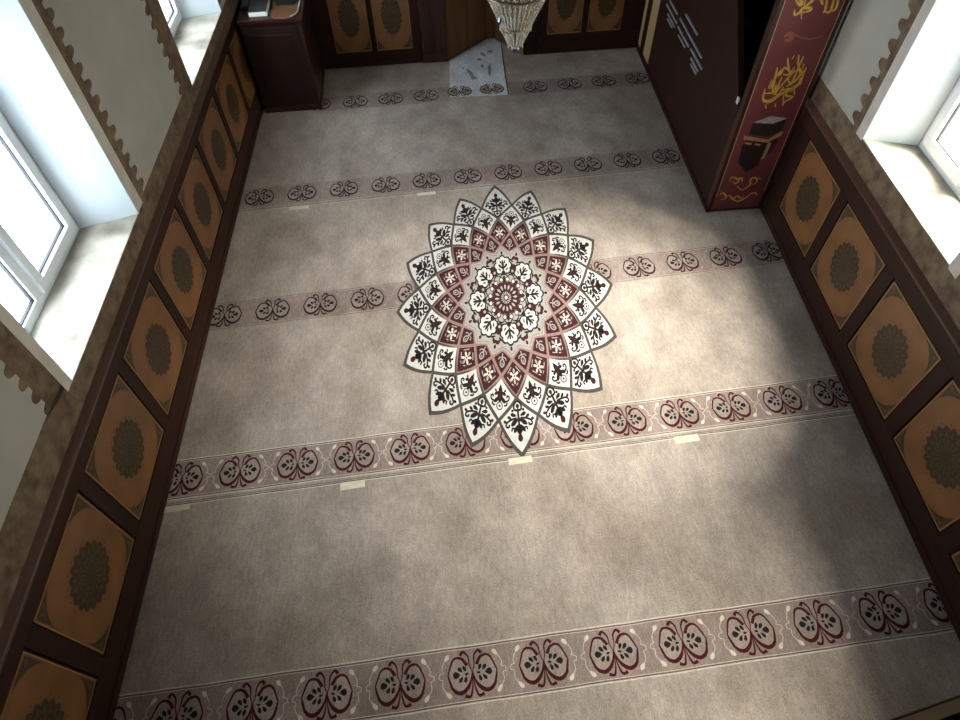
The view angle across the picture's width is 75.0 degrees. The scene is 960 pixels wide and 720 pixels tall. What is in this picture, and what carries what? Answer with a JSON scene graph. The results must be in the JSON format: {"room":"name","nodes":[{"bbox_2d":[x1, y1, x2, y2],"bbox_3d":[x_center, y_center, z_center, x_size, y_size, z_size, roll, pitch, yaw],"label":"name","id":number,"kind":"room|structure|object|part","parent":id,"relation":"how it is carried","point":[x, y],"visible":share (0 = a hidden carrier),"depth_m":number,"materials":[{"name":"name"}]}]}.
{"room":"mosque","nodes":[
{"label":"mosque","id":0,"kind":"room"},
{"bbox_2d":[0,0,225,529],"bbox_3d":[-2.246,-1.181,2.477,0.470,4.700,9.470,-4,53,-2],"label":"wall","id":1,"kind":"structure","parent":0,"point":[115,42],"depth_m":3.52,"materials":[{"name":"paint"}]},
{"bbox_2d":[0,321,64,415],"bbox_3d":[-1.940,-0.228,2.300,0.003,1.420,0.173,-4,53,-2],"label":"trim","id":2,"kind":"structure","parent":1,"relation":"attached to","point":[18,359],"depth_m":2.68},
{"bbox_2d":[0,304,71,390],"bbox_3d":[-1.947,-0.311,2.379,0.005,1.445,0.057,-4,53,-2],"label":"trim","id":3,"kind":"structure","parent":1,"relation":"attached to","point":[6,318],"depth_m":2.72,"materials":[{"name":"paint"}]},
{"bbox_2d":[0,0,138,381],"bbox_3d":[-2.176,-0.785,2.797,0.369,1.391,1.233,-4,53,-2],"label":"window","id":4,"kind":"structure","parent":1,"relation":"in","point":[35,99],"depth_m":3.24,"materials":[{"name":"white paint"}]},
{"bbox_3d":[-2.325,-0.940,2.916,0.060,1.279,0.520,-4,53,-2],"label":"sash","id":5,"kind":"part","parent":4,"relation":"part of","materials":[{"name":"white plastic"}]},
{"bbox_3d":[-2.327,-0.748,2.764,0.060,1.379,1.100,-4,53,-2],"label":"frame","id":6,"kind":"part","parent":4,"relation":"part of","materials":[{"name":"white plastic"}]},
{"bbox_3d":[-2.135,-0.370,3.346,0.301,0.014,1.232,-4,53,-2],"label":"sill","id":7,"kind":"part","parent":4,"relation":"part of","materials":[{"name":"stone"}]},
{"bbox_2d":[19,0,143,211],"bbox_3d":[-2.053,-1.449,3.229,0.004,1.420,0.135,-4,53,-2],"label":"trim","id":8,"kind":"structure","parent":1,"relation":"attached to","point":[47,15],"depth_m":3.27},
{"bbox_2d":[0,0,232,628],"bbox_3d":[-1.971,-0.212,3.262,0.003,0.210,8.800,-4,53,-2],"label":"trim","id":9,"kind":"structure","parent":1,"relation":"attached to","point":[20,525],"depth_m":2.98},
{"bbox_2d":[0,0,263,719],"bbox_3d":[-1.948,0.096,3.735,0.046,0.944,8.780,-4,53,-2],"label":"panelling","id":10,"kind":"object","parent":1,"relation":"attached to","point":[67,630],"visible":0.98,"depth_m":3.40,"materials":[{"name":"brown wood"}]},
{"bbox_3d":[-1.807,1.568,2.563,0.014,0.583,0.575,-4,53,-2],"label":"panel","id":11,"kind":"part","parent":10,"relation":"part of","materials":[{"name":"brown wood"}]},
{"bbox_3d":[-1.858,1.024,2.977,0.014,0.583,0.575,-4,53,-2],"label":"panel","id":12,"kind":"part","parent":10,"relation":"part of","materials":[{"name":"brown wood"}]},
{"bbox_3d":[-1.908,0.481,3.391,0.014,0.583,0.575,-4,53,-2],"label":"panel","id":13,"kind":"part","parent":10,"relation":"part of","materials":[{"name":"brown wood"}]},
{"bbox_3d":[-1.959,-0.063,3.805,0.014,0.583,0.575,-4,53,-2],"label":"panel","id":14,"kind":"part","parent":10,"relation":"part of","materials":[{"name":"brown wood"}]},
{"bbox_3d":[-1.936,0.318,4.028,0.010,0.209,8.780,-4,53,-2],"label":"rail","id":15,"kind":"part","parent":10,"relation":"part of","materials":[{"name":"brown wood"}]},
{"bbox_3d":[-2.009,-0.607,4.220,0.014,0.583,0.575,-4,53,-2],"label":"panel","id":16,"kind":"part","parent":10,"relation":"part of","materials":[{"name":"brown wood"}]},
{"bbox_3d":[-1.926,0.365,4.091,0.008,0.050,8.780,-4,53,-2],"label":"skirting","id":17,"kind":"part","parent":10,"relation":"part of","materials":[{"name":"brown wood"}]},
{"bbox_3d":[-2.060,-1.151,4.634,0.014,0.583,0.575,-4,53,-2],"label":"panel","id":18,"kind":"part","parent":10,"relation":"part of","materials":[{"name":"brown wood"}]},
{"bbox_3d":[-2.110,-1.695,5.048,0.014,0.583,0.575,-4,53,-2],"label":"panel","id":19,"kind":"part","parent":10,"relation":"part of","materials":[{"name":"brown wood"}]},
{"bbox_3d":[-2.161,-2.239,5.462,0.014,0.583,0.575,-4,53,-2],"label":"panel","id":20,"kind":"part","parent":10,"relation":"part of","materials":[{"name":"brown wood"}]},
{"bbox_3d":[-2.211,-2.783,5.876,0.014,0.583,0.575,-4,53,-2],"label":"panel","id":21,"kind":"part","parent":10,"relation":"part of","materials":[{"name":"brown wood"}]},
{"bbox_2d":[141,0,188,94],"bbox_3d":[-2.141,-2.395,3.962,0.003,1.440,0.265,-4,53,-2],"label":"trim","id":22,"kind":"structure","parent":1,"relation":"attached to","point":[153,7],"depth_m":4.28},
{"bbox_2d":[158,0,220,86],"bbox_3d":[-2.376,-2.930,4.457,0.369,1.432,1.217,-4,53,-2],"label":"window","id":23,"kind":"structure","parent":1,"relation":"in","point":[200,18],"depth_m":5.16,"materials":[{"name":"white paint"}]},
{"bbox_3d":[-2.526,-3.098,4.585,0.060,1.320,0.490,-4,53,-2],"label":"sash","id":24,"kind":"part","parent":23,"relation":"part of","materials":[{"name":"white plastic"}]},
{"bbox_3d":[-2.527,-2.897,4.427,0.060,1.420,1.090,-4,53,-2],"label":"frame","id":25,"kind":"part","parent":23,"relation":"part of","materials":[{"name":"white plastic"}]},
{"bbox_3d":[-2.335,-2.503,5.022,0.301,0.014,1.216,-4,53,-2],"label":"sill","id":26,"kind":"part","parent":23,"relation":"part of","materials":[{"name":"stone"}]},
{"bbox_2d":[417,0,541,59],"bbox_3d":[-0.091,-4.945,5.299,5.200,4.700,0.590,-6,53,-3],"label":"wall","id":27,"kind":"structure","parent":0,"point":[417,0],"depth_m":6.65,"materials":[{"name":"paint"}]},
{"bbox_2d":[309,0,422,68],"bbox_3d":[-1.461,-3.492,6.428,1.660,0.984,0.039,-6,53,-3],"label":"panelling","id":28,"kind":"object","parent":27,"relation":"attached to","point":[350,33],"visible":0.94,"depth_m":6.55,"materials":[{"name":"brown wood"}]},
{"bbox_3d":[-1.346,-3.510,6.423,0.375,0.700,0.014,-6,53,-3],"label":"panel","id":29,"kind":"part","parent":28,"relation":"part of","materials":[{"name":"brown wood"}]},
{"bbox_3d":[-1.455,-3.233,6.759,1.660,0.143,0.010,-6,53,-3],"label":"rail","id":30,"kind":"part","parent":28,"relation":"part of","materials":[{"name":"brown wood"}]},
{"bbox_3d":[-1.453,-3.198,6.791,1.660,0.050,0.008,-6,53,-3],"label":"skirting","id":31,"kind":"part","parent":28,"relation":"part of","materials":[{"name":"brown wood"}]},
{"bbox_3d":[-0.915,-3.553,6.448,0.375,0.700,0.014,-6,53,-3],"label":"panel","id":32,"kind":"part","parent":28,"relation":"part of","materials":[{"name":"brown wood"}]},
{"bbox_2d":[418,0,541,62],"bbox_3d":[-0.018,-4.265,6.006,1.320,2.550,0.510,-6,53,-3],"label":"niche","id":33,"kind":"object","parent":27,"relation":"attached to","point":[449,28],"visible":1,"depth_m":6.75,"materials":[{"name":"brown wood"}]},
{"bbox_2d":[539,0,645,53],"bbox_3d":[1.465,-3.781,6.596,1.630,0.984,0.039,-6,53,-3],"label":"panelling","id":34,"kind":"object","parent":27,"relation":"attached to","point":[566,25],"visible":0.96,"depth_m":6.75,"materials":[{"name":"brown wood"}]},
{"bbox_3d":[0.903,-3.747,6.532,0.368,0.660,0.014,-6,53,-3],"label":"panel","id":35,"kind":"part","parent":34,"relation":"part of","materials":[{"name":"brown wood"}]},
{"bbox_3d":[1.473,-3.487,6.958,1.630,0.050,0.008,-6,53,-3],"label":"skirting","id":36,"kind":"part","parent":34,"relation":"part of","materials":[{"name":"brown wood"}]},
{"bbox_3d":[1.471,-3.536,6.909,1.630,0.188,0.010,-6,53,-3],"label":"rail","id":37,"kind":"part","parent":34,"relation":"part of","materials":[{"name":"brown wood"}]},
{"bbox_3d":[1.339,-3.790,6.557,0.368,0.660,0.014,-6,53,-3],"label":"panel","id":38,"kind":"part","parent":34,"relation":"part of","materials":[{"name":"brown wood"}]},
{"bbox_2d":[113,37,959,718],"bbox_3d":[0.337,0.094,4.423,5.550,0.186,9.500,-5,53,-2],"label":"floor","id":39,"kind":"structure","parent":0,"point":[492,37],"depth_m":4.64,"materials":[{"name":"beige carpet"}]},
{"bbox_2d":[113,38,959,719],"bbox_3d":[0.330,0.024,4.346,4.708,0.017,9.300,-5,53,-2],"label":"carpet","id":40,"kind":"object","parent":39,"relation":"on","point":[566,295],"depth_m":3.91,"materials":[{"name":"beige carpet"}]},
{"bbox_3d":[-1.803,0.882,3.725,0.150,0.001,0.040,-7,53,-4],"label":"tape strip","id":41,"kind":"part","parent":40,"relation":"part of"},
{"bbox_2d":[236,0,324,112],"bbox_3d":[-1.915,-3.069,6.167,0.580,0.900,0.796,-5,53,-3],"label":"lectern","id":42,"kind":"object","parent":40,"relation":"on","point":[284,55],"visible":0.98,"depth_m":5.93,"materials":[{"name":"brown wood"}]},
{"bbox_2d":[240,0,249,9],"bbox_3d":[-2.147,-3.260,5.729,0.070,0.034,0.180,-6,53,-3],"label":"book","id":43,"kind":"object","parent":42,"relation":"on","point":[245,3],"visible":0.84,"depth_m":5.68,"materials":[{"name":"grey fabric"}]},
{"bbox_2d":[248,0,271,17],"bbox_3d":[-2.000,-3.210,5.684,0.176,0.042,0.330,-6,53,-3],"label":"book","id":44,"kind":"object","parent":42,"relation":"on","point":[257,8],"visible":1,"depth_m":5.62,"materials":[{"name":"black paper"}]},
{"bbox_3d":[-1.903,-2.791,5.924,0.490,0.690,0.012,-5,53,-3],"label":"door","id":45,"kind":"part","parent":42,"relation":"part of","materials":[{"name":"brown wood"}]},
{"bbox_2d":[270,0,299,18],"bbox_3d":[-1.770,-3.226,5.707,0.248,0.018,0.470,-5,53,-2],"label":"tray","id":46,"kind":"object","parent":42,"relation":"on","point":[280,11],"visible":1,"depth_m":5.65,"materials":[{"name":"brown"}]},
{"bbox_2d":[274,0,294,5],"bbox_3d":[-1.791,-3.344,5.755,0.170,0.060,0.220,-5,53,-2],"label":"box","id":47,"kind":"object","parent":46,"relation":"on","point":[277,2],"visible":1,"depth_m":5.70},
{"bbox_3d":[-1.560,-1.310,5.386,0.170,0.001,0.040,-6,53,-4],"label":"tape strip","id":48,"kind":"part","parent":40,"relation":"part of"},
{"bbox_3d":[-0.774,0.759,3.800,0.152,0.001,0.052,-7,53,-4],"label":"tape strip","id":49,"kind":"part","parent":40,"relation":"part of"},
{"bbox_3d":[-0.470,-1.458,5.479,0.165,0.001,0.042,-6,53,-4],"label":"tape strip","id":50,"kind":"part","parent":40,"relation":"part of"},
{"bbox_2d":[447,38,508,96],"bbox_3d":[-0.048,-3.179,6.778,0.671,0.007,1.202,-5,53,-2],"label":"rug","id":51,"kind":"object","parent":40,"relation":"on","point":[479,70],"visible":1,"depth_m":6.70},
{"bbox_3d":[0.249,0.623,3.885,0.150,0.001,0.048,-7,53,-4],"label":"tape strip","id":52,"kind":"part","parent":40,"relation":"part of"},
{"bbox_3d":[1.309,0.500,3.960,0.160,0.001,0.050,-7,53,-5],"label":"tape strip","id":53,"kind":"part","parent":40,"relation":"part of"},
{"bbox_2d":[637,0,849,211],"bbox_3d":[2.063,-3.155,5.069,0.530,2.639,2.810,-3,53,-1],"label":"pulpit","id":54,"kind":"object","parent":40,"relation":"on","point":[732,81],"visible":1,"depth_m":4.94,"materials":[{"name":"brown wood"}]},
{"bbox_3d":[1.826,-3.169,5.096,0.030,2.620,2.730,-3,53,-1],"label":"panel","id":55,"kind":"part","parent":54,"relation":"part of","materials":[{"name":"brown wood"}]},
{"bbox_3d":[1.848,-3.062,4.468,0.048,1.788,1.800,-3,53,-1],"label":"handrail","id":56,"kind":"part","parent":54,"relation":"part of","materials":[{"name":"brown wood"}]},
{"bbox_3d":[2.122,-1.965,4.408,0.408,2.250,0.044,-5,53,-2],"label":"door","id":57,"kind":"part","parent":54,"relation":"part of","materials":[{"name":"brown wood"}]},
{"bbox_3d":[2.273,-3.133,5.199,0.030,2.400,2.667,-2,53,0],"label":"wall panel","id":58,"kind":"part","parent":54,"relation":"part of","materials":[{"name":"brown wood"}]},
{"bbox_2d":[762,0,959,203],"bbox_3d":[2.652,-1.545,2.667,0.470,4.700,9.500,-2,53,0],"label":"wall","id":59,"kind":"structure","parent":0,"point":[863,34],"depth_m":3.96,"materials":[{"name":"paint"}]},
{"bbox_2d":[761,101,959,640],"bbox_3d":[2.469,0.825,3.077,0.041,0.984,6.037,-2,53,0],"label":"panelling","id":60,"kind":"object","parent":59,"relation":"attached to","point":[892,345],"visible":1,"depth_m":3.79,"materials":[{"name":"brown wood"}]},
{"bbox_3d":[2.397,-1.174,4.571,0.014,0.600,0.575,-2,53,0],"label":"panel","id":61,"kind":"part","parent":60,"relation":"part of","materials":[{"name":"brown wood"}]},
{"bbox_3d":[2.416,-0.613,4.144,0.014,0.600,0.575,-2,53,0],"label":"panel","id":62,"kind":"part","parent":60,"relation":"part of","materials":[{"name":"brown wood"}]},
{"bbox_3d":[2.458,0.589,2.766,0.010,0.115,6.036,-2,53,0],"label":"rail","id":63,"kind":"part","parent":60,"relation":"part of","materials":[{"name":"brown wood"}]},
{"bbox_3d":[2.436,-0.051,3.717,0.014,0.600,0.575,-2,53,0],"label":"panel","id":64,"kind":"part","parent":60,"relation":"part of","materials":[{"name":"brown wood"}]},
{"bbox_3d":[2.456,0.511,3.289,0.014,0.600,0.575,-2,53,0],"label":"panel","id":65,"kind":"part","parent":60,"relation":"part of","materials":[{"name":"brown wood"}]},
{"bbox_3d":[2.476,1.072,2.862,0.014,0.600,0.575,-2,53,0],"label":"panel","id":66,"kind":"part","parent":60,"relation":"part of","materials":[{"name":"brown wood"}]},
{"bbox_2d":[808,75,959,329],"bbox_3d":[2.442,-0.576,3.435,0.003,0.170,8.800,-2,53,0],"label":"trim","id":67,"kind":"structure","parent":59,"relation":"attached to","point":[934,267],"depth_m":3.69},
{"bbox_2d":[852,0,935,139],"bbox_3d":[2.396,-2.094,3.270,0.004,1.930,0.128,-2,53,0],"label":"trim","id":68,"kind":"structure","parent":59,"relation":"attached to","point":[904,25],"depth_m":3.68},
{"bbox_2d":[862,0,959,265],"bbox_3d":[2.598,-1.506,2.869,0.369,1.867,1.140,-2,53,0],"label":"window","id":69,"kind":"structure","parent":59,"relation":"in","point":[930,69],"depth_m":3.62,"materials":[{"name":"white paint"}]},
{"bbox_3d":[2.580,-0.945,3.606,0.301,0.014,1.139,-2,53,0],"label":"sill","id":70,"kind":"part","parent":69,"relation":"part of","materials":[{"name":"stone"}]},
{"bbox_3d":[2.752,-1.512,2.862,0.060,1.855,0.972,-2,53,0],"label":"frame","id":71,"kind":"part","parent":69,"relation":"part of","materials":[{"name":"white plastic"}]},
{"bbox_3d":[2.726,-1.691,3.006,0.060,1.755,0.421,-2,53,0],"label":"sash","id":72,"kind":"part","parent":69,"relation":"part of","materials":[{"name":"white plastic"}]},
{"bbox_2d":[948,253,959,278],"bbox_3d":[2.436,-0.869,2.691,0.005,1.390,0.080,-2,53,0],"label":"trim","id":73,"kind":"structure","parent":59,"relation":"attached to","point":[954,268],"depth_m":3.21,"materials":[{"name":"paint"}]},
{"bbox_3d":[0.269,-2.814,0.596,5.550,0.200,9.500,-5,53,-2],"label":"ceiling","id":74,"kind":"structure","parent":0,"visible":0},
{"bbox_2d":[487,0,545,54],"bbox_3d":[0.155,-2.343,2.058,0.729,2.695,0.728,-23,56,-16],"label":"chandelier","id":75,"kind":"object","parent":74,"relation":"hanging from","point":[511,34],"visible":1,"depth_m":2.93,"materials":[{"name":"beige glass"}]},
{"bbox_3d":[0.164,-1.964,2.558,0.100,1.350,0.100,-5,53,-2],"label":"stem","id":76,"kind":"part","parent":75,"relation":"part of","materials":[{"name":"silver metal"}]},
{"bbox_3d":[0.442,1.799,0.918,4.220,0.200,2.350,-5,53,-2],"label":"trim","id":77,"kind":"structure","parent":0,"visible":0},
{"bbox_2d":[889,695,959,719],"bbox_3d":[0.373,0.758,1.050,4.200,0.852,0.086,-13,54,-9],"label":"gallery railing","id":78,"kind":"object","parent":77,"relation":"on","point":[948,709],"visible":1,"depth_m":0.76,"materials":[{"name":"brown wood"}]}
]}

